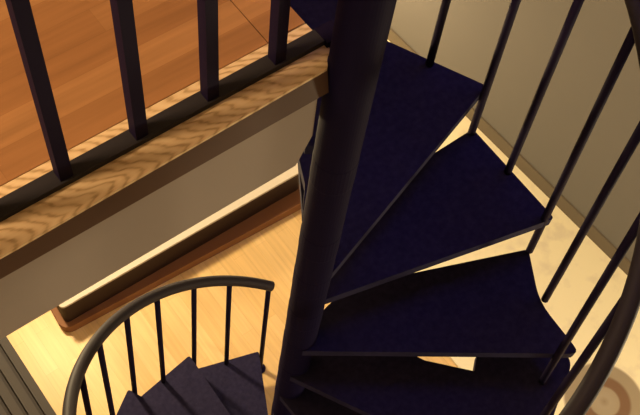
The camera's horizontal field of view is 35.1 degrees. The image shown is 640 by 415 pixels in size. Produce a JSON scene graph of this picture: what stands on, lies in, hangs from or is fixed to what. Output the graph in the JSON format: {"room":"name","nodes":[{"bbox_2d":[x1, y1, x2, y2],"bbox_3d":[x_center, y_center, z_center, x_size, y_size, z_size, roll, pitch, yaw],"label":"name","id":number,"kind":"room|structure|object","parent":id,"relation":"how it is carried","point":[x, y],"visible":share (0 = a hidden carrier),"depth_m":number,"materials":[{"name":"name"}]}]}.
{"room":"spiral staircase","nodes":[
{"label":"spiral staircase","id":0,"kind":"room"},
{"bbox_2d":[0,0,267,186],"bbox_3d":[-3.134,-0.751,1.845,4.315,0.210,4.397,-32,68,-21],"label":"floor","id":1,"kind":"structure","parent":0,"point":[77,39],"depth_m":1.69,"materials":[{"name":"orange wood"}]},
{"bbox_2d":[0,99,316,339],"bbox_3d":[-1.775,0.887,1.102,4.348,0.197,0.104,-32,68,-21],"label":"wall","id":2,"kind":"structure","parent":1,"relation":"attached to","point":[34,289],"depth_m":1.73,"materials":[{"name":"beige paint"}]},
{"bbox_2d":[0,70,328,278],"bbox_3d":[-1.755,0.821,0.997,4.370,0.053,0.107,-32,68,-21],"label":"trim","id":3,"kind":"structure","parent":1,"relation":"attached to","point":[317,87],"depth_m":1.64,"materials":[{"name":"brown wood"}]},
{"bbox_2d":[0,24,329,258],"bbox_3d":[-1.740,0.801,0.976,4.398,0.006,0.114,-32,68,-21],"label":"trim","id":4,"kind":"structure","parent":1,"relation":"attached to","point":[27,225],"depth_m":1.62,"materials":[{"name":"brown wood"}]},
{"bbox_2d":[0,0,333,221],"bbox_3d":[-1.692,0.551,0.591,4.410,0.925,0.044,-32,68,-21],"label":"landing railing","id":5,"kind":"object","parent":4,"relation":"on","point":[141,130],"visible":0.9,"depth_m":1.55,"materials":[{"name":"black metal"}]},
{"bbox_2d":[230,0,304,42],"bbox_3d":[-1.384,-1.832,2.620,0.079,0.210,4.395,-32,68,-21],"label":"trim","id":6,"kind":"structure","parent":1,"relation":"attached to","point":[257,12],"depth_m":1.77,"materials":[{"name":"orange wood"}]},
{"bbox_2d":[6,209,456,414],"bbox_3d":[-0.782,1.050,4.978,8.700,0.120,7.800,-32,68,-21],"label":"floor","id":7,"kind":"structure","parent":0,"point":[50,353],"depth_m":5.14,"materials":[{"name":"brown wood"}]},
{"bbox_2d":[0,337,56,414],"bbox_3d":[-1.695,0.826,4.881,0.498,0.122,1.690,-32,68,-21],"label":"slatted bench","id":8,"kind":"object","parent":7,"relation":"on","point":[20,394],"visible":1,"depth_m":4.82,"materials":[{"name":"grey"}]},
{"bbox_2d":[51,163,300,331],"bbox_3d":[-0.805,0.048,5.331,1.486,0.250,0.545,-28,67,-19],"label":"bench","id":9,"kind":"object","parent":7,"relation":"on","point":[278,198],"visible":0.3,"depth_m":5.24,"materials":[{"name":"brown wood"}]},
{"bbox_2d":[62,0,639,414],"bbox_3d":[-0.061,0.350,2.787,1.471,4.485,1.495,-32,68,-21],"label":"spiral staircase","id":10,"kind":"structure","parent":7,"relation":"on","point":[380,207],"depth_m":2.79,"materials":[{"name":"black metal"}]},
{"bbox_2d":[387,40,639,414],"bbox_3d":[1.047,0.382,5.450,1.163,0.012,3.700,-32,68,-21],"label":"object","id":11,"kind":"object","parent":7,"relation":"on","point":[620,394],"visible":0.02,"depth_m":5.44,"materials":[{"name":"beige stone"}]},
{"bbox_2d":[391,0,639,260],"bbox_3d":[1.550,-1.586,3.189,0.120,5.949,7.850,-34,69,-21],"label":"wall","id":12,"kind":"structure","parent":0,"point":[472,29],"depth_m":5.25,"materials":[{"name":"grey paint"}]},
{"bbox_2d":[388,27,630,274],"bbox_3d":[1.265,-0.116,5.696,0.012,0.110,7.850,-34,69,-21],"label":"baseboard","id":13,"kind":"structure","parent":12,"relation":"attached to","point":[498,140],"depth_m":5.70,"materials":[{"name":"brown paint"}]}
]}

